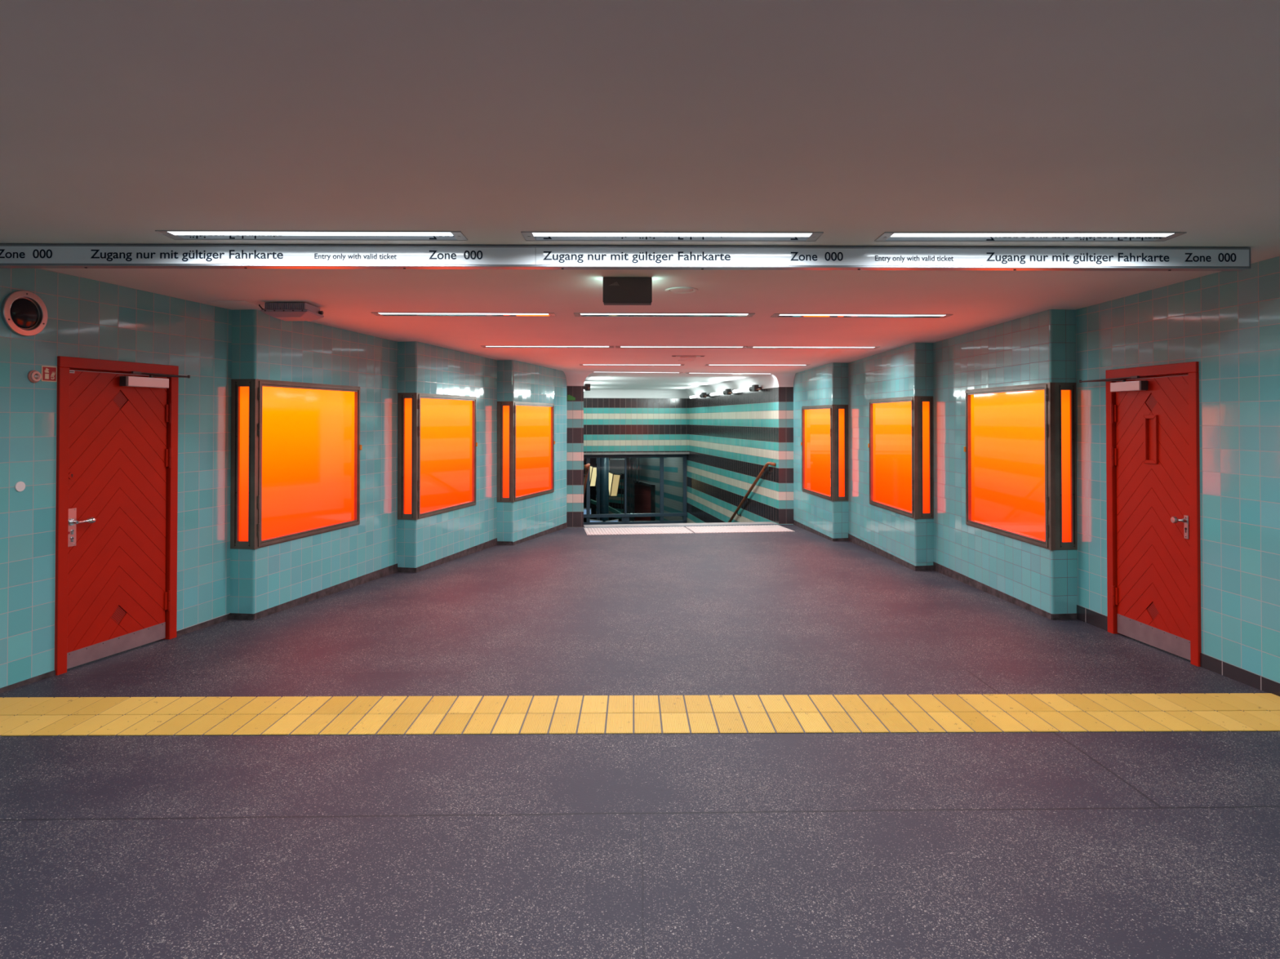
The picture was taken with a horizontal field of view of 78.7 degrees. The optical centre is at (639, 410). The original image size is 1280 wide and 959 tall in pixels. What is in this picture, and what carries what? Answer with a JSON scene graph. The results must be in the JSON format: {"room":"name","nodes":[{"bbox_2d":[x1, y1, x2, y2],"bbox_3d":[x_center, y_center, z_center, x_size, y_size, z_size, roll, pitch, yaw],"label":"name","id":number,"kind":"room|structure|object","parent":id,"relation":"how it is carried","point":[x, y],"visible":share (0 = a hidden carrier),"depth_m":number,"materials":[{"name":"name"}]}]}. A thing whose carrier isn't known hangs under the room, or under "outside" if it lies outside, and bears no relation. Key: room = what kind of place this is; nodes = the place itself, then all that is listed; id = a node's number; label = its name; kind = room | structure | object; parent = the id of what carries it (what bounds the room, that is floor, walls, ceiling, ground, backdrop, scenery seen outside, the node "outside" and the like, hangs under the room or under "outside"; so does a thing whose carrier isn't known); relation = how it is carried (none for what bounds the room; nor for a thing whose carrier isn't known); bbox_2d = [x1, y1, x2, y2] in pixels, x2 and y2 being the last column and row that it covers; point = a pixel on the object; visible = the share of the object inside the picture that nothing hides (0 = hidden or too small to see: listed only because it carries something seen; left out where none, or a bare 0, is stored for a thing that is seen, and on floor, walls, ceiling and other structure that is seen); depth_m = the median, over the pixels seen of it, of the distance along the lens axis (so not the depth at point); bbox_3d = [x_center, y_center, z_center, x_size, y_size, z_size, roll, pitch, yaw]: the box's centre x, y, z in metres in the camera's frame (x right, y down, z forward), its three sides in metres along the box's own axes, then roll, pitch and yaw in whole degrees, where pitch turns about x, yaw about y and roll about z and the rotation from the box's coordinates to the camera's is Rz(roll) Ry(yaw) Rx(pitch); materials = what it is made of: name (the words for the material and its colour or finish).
{"room":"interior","nodes":[
{"label":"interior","id":0,"kind":"room"},
{"bbox_2d":[0,268,566,688],"bbox_3d":[-3.759,0.761,4.736,0.505,3.738,17.862,0,-1,15],"label":"wall","id":1,"kind":"structure","parent":0,"point":[214,346],"depth_m":6.58,"materials":[{"name":"teal tile"}]},
{"bbox_2d":[14,481,25,491],"bbox_3d":[-3.886,0.478,4.898,0.007,0.064,0.064,0,-1,12],"label":"round wall plate","id":2,"kind":"object","parent":1,"relation":"attached to","point":[20,486],"visible":1,"depth_m":4.89,"materials":[{"name":"grey plastic"}]},
{"bbox_2d":[0,290,48,336],"bbox_3d":[-3.874,-0.610,4.925,0.026,0.287,0.287,0,-1,12],"label":"round window","id":3,"kind":"structure","parent":1,"relation":"in","point":[23,313],"depth_m":4.92,"materials":[{"name":"silver metal"}]},
{"bbox_2d":[27,370,41,382],"bbox_3d":[-3.858,-0.216,4.985,0.030,0.080,0.080,0,-1,12],"label":"fire alarm","id":4,"kind":"object","parent":1,"relation":"attached to","point":[33,376],"visible":1,"depth_m":4.97,"materials":[{"name":"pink plastic"}]},
{"bbox_2d":[40,365,57,382],"bbox_3d":[-3.849,-0.236,5.089,0.006,0.100,0.104,0,-1,12],"label":"fire extinguisher sign","id":5,"kind":"object","parent":1,"relation":"attached to","point":[49,374],"visible":1,"depth_m":5.09,"materials":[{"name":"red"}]},
{"bbox_2d":[0,613,230,693],"bbox_3d":[-4.641,1.639,1.352,0.008,0.213,10.900,0,-1,12],"label":"baseboard","id":6,"kind":"structure","parent":1,"relation":"attached to","point":[226,617],"depth_m":6.12,"materials":[{"name":"black tile"}]},
{"bbox_2d":[54,355,190,675],"bbox_3d":[-3.733,0.713,5.641,0.195,2.127,1.036,0,-1,12],"label":"door","id":7,"kind":"structure","parent":1,"relation":"in","point":[117,421],"depth_m":5.57,"materials":[{"name":"red paint"}]},
{"bbox_2d":[111,606,125,623],"bbox_3d":[-3.746,1.470,5.608,0.002,0.129,0.126,0,-1,12],"label":"ventilation grille","id":8,"kind":"object","parent":7,"relation":"attached to","point":[118,613],"depth_m":5.61,"materials":[{"name":"red metal"}]},
{"bbox_2d":[111,391,127,408],"bbox_3d":[-3.746,-0.076,5.626,0.002,0.129,0.126,0,-1,12],"label":"door sign","id":9,"kind":"object","parent":7,"relation":"attached to","point":[119,399],"depth_m":5.62,"materials":[{"name":"red metal"}]},
{"bbox_2d":[230,378,361,549],"bbox_3d":[-3.216,0.468,7.463,0.242,1.452,1.630,0,-1,12],"label":"display case","id":10,"kind":"object","parent":1,"relation":"attached to","point":[295,446],"visible":1,"depth_m":7.19,"materials":[{"name":"orange glass"}]},
{"bbox_2d":[229,522,567,620],"bbox_3d":[-2.332,1.876,9.972,0.258,0.205,6.998,0,-1,18],"label":"baseboard","id":11,"kind":"structure","parent":1,"relation":"attached to","point":[393,569],"depth_m":8.53,"materials":[{"name":"black tile"}]},
{"bbox_2d":[397,392,477,519],"bbox_3d":[-2.487,0.537,9.750,0.255,1.456,1.618,0,-1,13],"label":"display case","id":12,"kind":"object","parent":1,"relation":"attached to","point":[437,433],"visible":1,"depth_m":9.42,"materials":[{"name":"orange glass"}]},
{"bbox_2d":[497,401,555,502],"bbox_3d":[-1.715,0.603,11.956,0.262,1.443,1.636,0,-1,15],"label":"display case","id":13,"kind":"object","parent":1,"relation":"attached to","point":[526,442],"visible":1,"depth_m":11.60,"materials":[{"name":"orange glass"}]},
{"bbox_2d":[566,386,583,527],"bbox_3d":[-1.104,0.802,13.317,0.285,2.432,0.001,0,-1,-3],"label":"wall pier","id":14,"kind":"object","parent":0,"point":[575,408],"visible":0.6,"depth_m":13.32,"materials":[{"name":"tile"}]},
{"bbox_2d":[567,394,575,399],"bbox_3d":[-1.172,-0.219,13.321,0.135,0.100,0.004,0,-1,-1],"label":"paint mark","id":15,"kind":"object","parent":14,"relation":"attached to","point":[569,397],"visible":1,"depth_m":13.32,"materials":[{"name":"green paint"}]},
{"bbox_2d":[583,457,595,522],"bbox_3d":[-3.643,3.375,44.844,15.400,6.150,0.202,0,-1,-8],"label":"wall","id":16,"kind":"structure","parent":0,"point":[593,460],"depth_m":44.85,"materials":[{"name":"grey"}]},
{"bbox_2d":[590,466,596,486],"bbox_3d":[-1.615,2.275,27.026,0.297,0.716,0.190,0,-1,-1],"label":"lit panel","id":17,"kind":"object","parent":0,"point":[593,469],"visible":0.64,"depth_m":26.93,"materials":[{"name":"yellow"}]},
{"bbox_2d":[590,519,602,522],"bbox_3d":[-1.311,3.340,23.186,0.402,0.197,0.110,0,-1,-1],"label":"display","id":18,"kind":"object","parent":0,"point":[591,520],"visible":0.18,"depth_m":23.15,"materials":[{"name":"blue"}]},
{"bbox_2d":[595,457,623,521],"bbox_3d":[-1.017,3.391,37.705,0.001,5.950,3.420,1,-1,-44],"label":"wall","id":19,"kind":"structure","parent":0,"point":[615,502],"depth_m":37.76,"materials":[{"name":"tile"}]},
{"bbox_2d":[609,458,624,473],"bbox_3d":[-0.850,2.076,29.171,0.537,0.505,0.800,0,-1,-1],"label":"overhead beam","id":20,"kind":"structure","parent":0,"point":[616,465],"depth_m":28.77,"materials":[{"name":"grey metal"}]},
{"bbox_2d":[583,398,688,453],"bbox_3d":[-0.360,0.330,21.113,3.400,1.615,0.220,0,-1,-8],"label":"wall","id":21,"kind":"structure","parent":0,"point":[610,424],"depth_m":21.04,"materials":[{"name":"tile"}]},
{"bbox_2d":[583,452,688,454],"bbox_3d":[-0.360,1.165,21.103,3.400,0.055,0.260,0,-1,-8],"label":"trim","id":22,"kind":"structure","parent":21,"relation":"attached to","point":[607,453],"depth_m":21.02,"materials":[{"name":"metal"}]},
{"bbox_2d":[0,524,1279,958],"bbox_3d":[-0.797,1.856,4.889,10.900,0.619,18.436,0,-1,-1],"label":"floor","id":23,"kind":"structure","parent":0,"point":[961,845],"depth_m":3.46,"materials":[{"name":"stone"}]},
{"bbox_2d":[583,526,693,535],"bbox_3d":[-0.040,1.978,12.847,1.711,0.032,0.930,0,-1,-7],"label":"mat","id":24,"kind":"object","parent":23,"relation":"on","point":[666,530],"visible":1,"depth_m":12.78,"materials":[{"name":"white tile"}]},
{"bbox_2d":[0,693,1279,736],"bbox_3d":[-0.103,1.714,4.413,7.924,0.022,0.592,0,-1,-1],"label":"tactile strip","id":25,"kind":"object","parent":23,"relation":"on","point":[1243,712],"visible":1,"depth_m":4.40,"materials":[{"name":"yellow tile"}]},
{"bbox_2d":[583,521,778,528],"bbox_3d":[0.726,2.084,13.691,3.400,0.169,0.440,0,-1,-8],"label":"step edge","id":26,"kind":"structure","parent":23,"relation":"on","point":[759,522],"depth_m":13.74,"materials":[{"name":"stone"}]},
{"bbox_2d":[685,524,794,533],"bbox_3d":[1.651,1.984,13.064,1.658,0.032,0.896,0,-1,-8],"label":"mat","id":27,"kind":"object","parent":23,"relation":"on","point":[766,528],"visible":1,"depth_m":13.00,"materials":[{"name":"white tile"}]},
{"bbox_2d":[0,0,1279,389],"bbox_3d":[-0.832,-0.998,8.644,10.900,0.624,25.878,0,-1,-1],"label":"ceiling","id":28,"kind":"structure","parent":0,"point":[853,122],"depth_m":2.91,"materials":[{"name":"white paint"}]},
{"bbox_2d":[207,301,264,308],"bbox_3d":[-3.321,-0.868,6.439,0.300,0.005,0.360,0,-2,-1],"label":"ceiling hatch","id":29,"kind":"object","parent":28,"relation":"attached to","point":[229,304],"visible":0.86,"depth_m":6.42,"materials":[{"name":"white paint"}]},
{"bbox_2d":[258,302,324,320],"bbox_3d":[-2.901,-0.810,6.441,0.472,0.120,0.333,0,-2,0],"label":"emergency light","id":30,"kind":"object","parent":28,"relation":"attached to","point":[282,311],"visible":1,"depth_m":6.30,"materials":[{"name":"grey"}]},
{"bbox_2d":[155,230,467,240],"bbox_3d":[-1.746,-0.939,4.199,1.600,0.006,0.180,0,-2,-1],"label":"recessed light","id":31,"kind":"object","parent":28,"relation":"in","point":[174,234],"visible":1,"depth_m":4.19,"materials":[{"name":"grey plastic"}]},
{"bbox_2d":[370,311,555,316],"bbox_3d":[-1.556,-0.852,6.948,1.600,0.007,0.180,0,-2,-2],"label":"recessed light","id":32,"kind":"object","parent":28,"relation":"in","point":[377,313],"visible":1,"depth_m":6.95,"materials":[{"name":"grey plastic"}]},
{"bbox_2d":[480,345,613,347],"bbox_3d":[-1.119,-0.771,9.498,1.600,0.010,0.180,0,-1,-1],"label":"recessed light","id":33,"kind":"object","parent":28,"relation":"in","point":[482,346],"visible":1,"depth_m":9.45,"materials":[{"name":"grey plastic"}]},
{"bbox_2d":[592,371,622,373],"bbox_3d":[-0.556,-0.652,13.275,0.465,0.011,0.220,0,-2,-8],"label":"recessed light","id":34,"kind":"object","parent":28,"relation":"in","point":[594,371],"depth_m":13.26,"materials":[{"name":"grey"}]},
{"bbox_2d":[0,244,1250,271],"bbox_3d":[-0.250,-0.872,4.455,7.485,0.132,0.087,0,-1,-1],"label":"sign","id":35,"kind":"object","parent":28,"relation":"hanging from","point":[11,255],"visible":1,"depth_m":4.42,"materials":[{"name":"grey metal"}]},
{"bbox_2d":[603,277,652,305],"bbox_3d":[-0.086,-0.816,5.369,0.334,0.172,0.120,0,-1,-1],"label":"box sign","id":36,"kind":"object","parent":28,"relation":"hanging from","point":[616,291],"visible":1,"depth_m":5.31,"materials":[{"name":"grey"}]},
{"bbox_2d":[579,364,684,365],"bbox_3d":[-0.124,-0.693,11.955,1.600,0.007,0.180,0,-2,-1],"label":"recessed light","id":37,"kind":"object","parent":28,"relation":"in","point":[580,364],"visible":1,"depth_m":11.88,"materials":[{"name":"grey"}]},
{"bbox_2d":[644,372,682,373],"bbox_3d":[0.400,-0.647,13.423,0.629,0.011,0.181,0,-2,-8],"label":"recessed light","id":38,"kind":"object","parent":28,"relation":"in","point":[645,372],"depth_m":13.42,"materials":[{"name":"grey plastic"}]},
{"bbox_2d":[573,312,755,316],"bbox_3d":[0.215,-0.851,6.977,1.600,0.006,0.180,0,-2,-1],"label":"recessed light","id":39,"kind":"object","parent":28,"relation":"in","point":[576,314],"visible":1,"depth_m":6.95,"materials":[{"name":"grey plastic"}]},
{"bbox_2d":[520,231,823,241],"bbox_3d":[0.171,-0.939,4.221,1.600,0.006,0.180,0,-2,0],"label":"recessed light","id":40,"kind":"object","parent":28,"relation":"in","point":[528,236],"visible":1,"depth_m":4.19,"materials":[{"name":"grey plastic"}]},
{"bbox_2d":[615,346,747,348],"bbox_3d":[0.506,-0.770,9.535,1.600,0.008,0.180,0,-2,-1],"label":"recessed light","id":41,"kind":"object","parent":28,"relation":"in","point":[642,347],"visible":1,"depth_m":9.55,"materials":[{"name":"grey plastic"}]},
{"bbox_2d":[665,286,697,293],"bbox_3d":[0.307,-0.887,5.791,0.244,0.010,0.244,0,-2,-1],"label":"ceiling speaker","id":42,"kind":"object","parent":28,"relation":"attached to","point":[680,290],"visible":1,"depth_m":5.77,"materials":[{"name":"white paint"}]},
{"bbox_2d":[670,288,693,292],"bbox_3d":[0.307,-0.888,5.791,0.172,0.007,0.172,0,-2,-1],"label":"grille","id":43,"kind":"object","parent":42,"relation":"attached to","point":[672,290],"depth_m":5.76,"materials":[{"name":"white metal"}]},
{"bbox_2d":[677,359,694,361],"bbox_3d":[0.668,-0.714,11.254,0.244,0.010,0.244,0,-2,-1],"label":"ceiling speaker","id":44,"kind":"object","parent":28,"relation":"attached to","point":[685,360],"visible":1,"depth_m":11.20,"materials":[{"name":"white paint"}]},
{"bbox_2d":[671,355,704,358],"bbox_3d":[0.654,-0.721,10.616,0.450,0.035,0.100,0,-2,-2],"label":"ceiling fitting","id":45,"kind":"object","parent":28,"relation":"attached to","point":[680,356],"visible":1,"depth_m":10.57,"materials":[{"name":"grey"}]},
{"bbox_2d":[684,373,768,374],"bbox_3d":[1.583,-0.640,13.648,1.600,0.011,0.180,0,-2,-8],"label":"recessed light","id":46,"kind":"object","parent":28,"relation":"in","point":[685,373],"visible":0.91,"depth_m":13.59,"materials":[{"name":"grey plastic"}]},
{"bbox_2d":[704,364,809,365],"bbox_3d":[1.800,-0.692,12.002,1.600,0.008,0.180,0,-2,-2],"label":"recessed light","id":47,"kind":"object","parent":28,"relation":"in","point":[706,364],"visible":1,"depth_m":12.00,"materials":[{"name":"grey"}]},
{"bbox_2d":[746,346,879,348],"bbox_3d":[2.123,-0.769,9.580,1.600,0.006,0.180,0,-2,-1],"label":"recessed light","id":48,"kind":"object","parent":28,"relation":"in","point":[749,347],"visible":1,"depth_m":9.54,"materials":[{"name":"grey plastic"}]},
{"bbox_2d":[770,313,953,318],"bbox_3d":[1.988,-0.850,7.028,1.600,0.007,0.180,0,-2,-2],"label":"recessed light","id":49,"kind":"object","parent":28,"relation":"in","point":[775,315],"visible":1,"depth_m":7.00,"materials":[{"name":"grey plastic"}]},
{"bbox_2d":[874,231,1186,241],"bbox_3d":[2.096,-0.939,4.229,1.600,0.008,0.180,0,-2,0],"label":"recessed light","id":50,"kind":"object","parent":28,"relation":"in","point":[886,236],"visible":1,"depth_m":4.20,"materials":[{"name":"grey plastic"}]},
{"bbox_2d":[626,457,682,521],"bbox_3d":[0.366,3.304,30.282,0.201,5.950,15.547,0,-1,-8],"label":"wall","id":51,"kind":"structure","parent":0,"point":[649,468],"depth_m":26.55,"materials":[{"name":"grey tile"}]},
{"bbox_2d":[590,499,622,514],"bbox_3d":[-1.161,3.427,27.402,1.141,0.591,0.300,0,-1,-1],"label":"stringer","id":52,"kind":"object","parent":51,"relation":"attached to","point":[592,501],"visible":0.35,"depth_m":27.25,"materials":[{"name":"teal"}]},
{"bbox_2d":[608,471,621,496],"bbox_3d":[-0.957,2.636,28.028,0.579,0.915,0.190,0,-1,-1],"label":"lit panel","id":53,"kind":"object","parent":51,"relation":"attached to","point":[614,479],"visible":0.88,"depth_m":27.93,"materials":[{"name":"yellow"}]},
{"bbox_2d":[633,480,655,521],"bbox_3d":[0.120,3.745,30.776,0.140,2.034,4.935,0,-1,-8],"label":"panel","id":54,"kind":"object","parent":51,"relation":"attached to","point":[644,492],"visible":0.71,"depth_m":30.21,"materials":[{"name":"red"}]},
{"bbox_2d":[686,386,778,524],"bbox_3d":[1.845,3.010,17.761,0.001,6.745,8.190,0,-1,-8],"label":"wall","id":55,"kind":"structure","parent":0,"point":[732,437],"depth_m":16.73,"materials":[{"name":"tile"}]},
{"bbox_2d":[688,392,708,399],"bbox_3d":[1.494,-0.358,19.644,0.161,0.125,1.880,0,-1,-8],"label":"tube light","id":56,"kind":"object","parent":55,"relation":"attached to","point":[703,394],"visible":0.99,"depth_m":19.19,"materials":[{"name":"white"}]},
{"bbox_2d":[708,388,731,396],"bbox_3d":[1.827,-0.384,17.369,0.161,0.125,1.880,0,-1,-8],"label":"tube light","id":57,"kind":"object","parent":55,"relation":"attached to","point":[728,391],"visible":0.96,"depth_m":16.96,"materials":[{"name":"white"}]},
{"bbox_2d":[731,384,761,393],"bbox_3d":[2.118,-0.407,15.390,0.161,0.125,1.880,0,-1,-8],"label":"tube light","id":58,"kind":"object","parent":55,"relation":"attached to","point":[755,388],"visible":1,"depth_m":14.96,"materials":[{"name":"white plastic"}]},
{"bbox_2d":[728,462,775,522],"bbox_3d":[1.862,2.787,17.343,0.118,3.644,7.075,0,-1,-8],"label":"handrail","id":59,"kind":"object","parent":55,"relation":"attached to","point":[767,464],"visible":0.5,"depth_m":15.09,"materials":[{"name":"black"}]},
{"bbox_2d":[778,386,793,524],"bbox_3d":[2.570,0.810,13.736,0.260,2.439,0.001,0,-1,-1],"label":"wall pier","id":60,"kind":"object","parent":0,"point":[785,394],"visible":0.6,"depth_m":13.74,"materials":[{"name":"tile"}]},
{"bbox_2d":[793,256,1279,683],"bbox_3d":[3.689,0.764,4.958,0.425,3.738,17.668,0,-1,-5],"label":"wall","id":61,"kind":"structure","parent":0,"point":[1228,322],"depth_m":6.41,"materials":[{"name":"teal tile"}]},
{"bbox_2d":[562,370,795,398],"bbox_3d":[0.308,-0.490,17.188,4.424,0.243,7.864,0,-1,-6],"label":"trim","id":62,"kind":"structure","parent":61,"relation":"attached to","point":[574,378],"depth_m":17.79,"materials":[{"name":"white paint"}]},
{"bbox_2d":[800,404,848,501],"bbox_3d":[2.910,0.643,12.395,0.274,1.434,1.616,0,-1,-4],"label":"display case","id":63,"kind":"object","parent":61,"relation":"attached to","point":[824,428],"visible":0.99,"depth_m":12.00,"materials":[{"name":"orange glass"}]},
{"bbox_2d":[867,395,933,519],"bbox_3d":[3.269,0.559,9.866,0.261,1.427,1.616,0,-1,-2],"label":"display case","id":64,"kind":"object","parent":61,"relation":"attached to","point":[900,446],"visible":1,"depth_m":9.52,"materials":[{"name":"orange glass"}]},
{"bbox_2d":[964,382,1077,550],"bbox_3d":[3.583,0.487,7.470,0.258,1.430,1.616,0,-1,-2],"label":"display case","id":65,"kind":"object","parent":61,"relation":"attached to","point":[1020,448],"visible":1,"depth_m":7.12,"materials":[{"name":"orange glass"}]},
{"bbox_2d":[793,520,1279,696],"bbox_3d":[3.559,1.751,4.936,0.808,0.352,17.655,0,-1,-7],"label":"baseboard","id":66,"kind":"structure","parent":61,"relation":"attached to","point":[937,567],"depth_m":6.66,"materials":[{"name":"black tile"}]},
{"bbox_2d":[1079,361,1201,666],"bbox_3d":[3.780,0.728,5.904,0.205,2.107,1.173,0,-1,-3],"label":"door","id":67,"kind":"structure","parent":61,"relation":"in","point":[1153,451],"depth_m":5.76,"materials":[{"name":"red paint"}]},
{"bbox_2d":[1146,394,1157,410],"bbox_3d":[3.799,-0.059,5.797,0.002,0.129,0.126,0,-1,-3],"label":"ventilation grille","id":68,"kind":"object","parent":67,"relation":"attached to","point":[1152,402],"depth_m":5.79,"materials":[{"name":"red metal"}]},
{"bbox_2d":[1147,602,1159,619],"bbox_3d":[3.799,1.486,5.779,0.002,0.129,0.126,0,-1,-3],"label":"ventilation grille","id":69,"kind":"object","parent":67,"relation":"attached to","point":[1153,611],"depth_m":5.77,"materials":[{"name":"red metal"}]},
{"bbox_3d":[-1.917,0.262,33.106,15.400,0.200,24.000,0,-1,-8],"label":"ceiling","id":70,"kind":"structure","parent":0,"visible":0},
{"bbox_2d":[635,457,635,482],"bbox_3d":[-0.169,1.551,29.984,0.042,2.450,0.100,0,-1,-1],"label":"bar","id":71,"kind":"object","parent":70,"relation":"attached to","point":[635,458],"visible":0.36,"depth_m":29.92,"materials":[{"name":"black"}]},
{"bbox_2d":[638,457,639,482],"bbox_3d":[-0.047,1.551,29.985,0.044,2.450,0.100,0,-1,-1],"label":"bar","id":72,"kind":"object","parent":70,"relation":"attached to","point":[638,458],"visible":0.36,"depth_m":29.92,"materials":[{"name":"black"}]},
{"bbox_3d":[-1.888,6.410,32.836,15.000,0.200,24.000,0,-1,-8],"label":"floor","id":73,"kind":"structure","parent":0,"visible":0},
{"bbox_2d":[596,457,599,520],"bbox_3d":[-1.369,3.249,25.552,0.100,5.950,0.200,0,-1,-1],"label":"steel post","id":74,"kind":"object","parent":73,"relation":"on","point":[597,459],"visible":0.29,"depth_m":25.46,"materials":[{"name":"black metal"}]},
{"bbox_2d":[600,457,608,521],"bbox_3d":[-1.204,3.254,25.953,0.330,5.950,0.330,0,-1,-1],"label":"column","id":75,"kind":"structure","parent":73,"relation":"on","point":[604,462],"depth_m":25.81,"materials":[{"name":"grey metal"}]},
{"bbox_2d":[621,457,622,521],"bbox_3d":[-0.700,3.301,29.958,0.029,5.950,0.100,0,-1,-1],"label":"bar","id":76,"kind":"object","parent":73,"relation":"on","point":[621,458],"visible":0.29,"depth_m":29.91,"materials":[{"name":"black metal"}]},
{"bbox_2d":[623,457,624,513],"bbox_3d":[-0.616,3.301,29.959,0.033,5.950,0.100,0,-1,-1],"label":"bar","id":77,"kind":"object","parent":73,"relation":"on","point":[624,458],"visible":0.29,"depth_m":29.91,"materials":[{"name":"black metal"}]},
{"bbox_2d":[626,457,627,513],"bbox_3d":[-0.493,3.301,29.960,0.038,5.950,0.100,0,-1,-1],"label":"bar","id":78,"kind":"object","parent":73,"relation":"on","point":[627,458],"visible":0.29,"depth_m":29.92,"materials":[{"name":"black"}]},
{"bbox_2d":[629,457,630,521],"bbox_3d":[-0.387,3.301,29.961,0.040,5.950,0.100,0,-1,-1],"label":"bar","id":79,"kind":"object","parent":73,"relation":"on","point":[629,458],"visible":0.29,"depth_m":29.92,"materials":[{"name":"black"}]},
{"bbox_2d":[632,457,633,521],"bbox_3d":[-0.260,3.301,29.962,0.042,5.950,0.100,0,-1,-1],"label":"bar","id":80,"kind":"object","parent":73,"relation":"on","point":[633,458],"visible":0.29,"depth_m":29.92,"materials":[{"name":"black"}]},
{"bbox_2d":[583,453,687,524],"bbox_3d":[-0.364,3.710,21.265,3.448,5.228,0.110,0,-1,-8],"label":"screen","id":81,"kind":"object","parent":73,"relation":"on","point":[625,517],"visible":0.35,"depth_m":21.31,"materials":[{"name":"metal"}]},
{"bbox_3d":[-1.537,3.005,17.309,1.075,6.745,8.033,0,-1,-1],"label":"wall","id":82,"kind":"structure","parent":0,"visible":0},
{"bbox_2d":[583,463,590,497],"bbox_3d":[-1.414,2.781,16.862,0.119,3.644,7.076,0,-1,-8],"label":"handrail","id":83,"kind":"object","parent":82,"relation":"attached to","point":[586,466],"visible":0.23,"depth_m":13.98,"materials":[{"name":"brown wood"}]},
{"bbox_2d":[583,383,590,391],"bbox_3d":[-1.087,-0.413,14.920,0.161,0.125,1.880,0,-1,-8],"label":"security camera","id":84,"kind":"object","parent":82,"relation":"attached to","point":[587,386],"visible":0.59,"depth_m":14.21,"materials":[{"name":"black plastic"}]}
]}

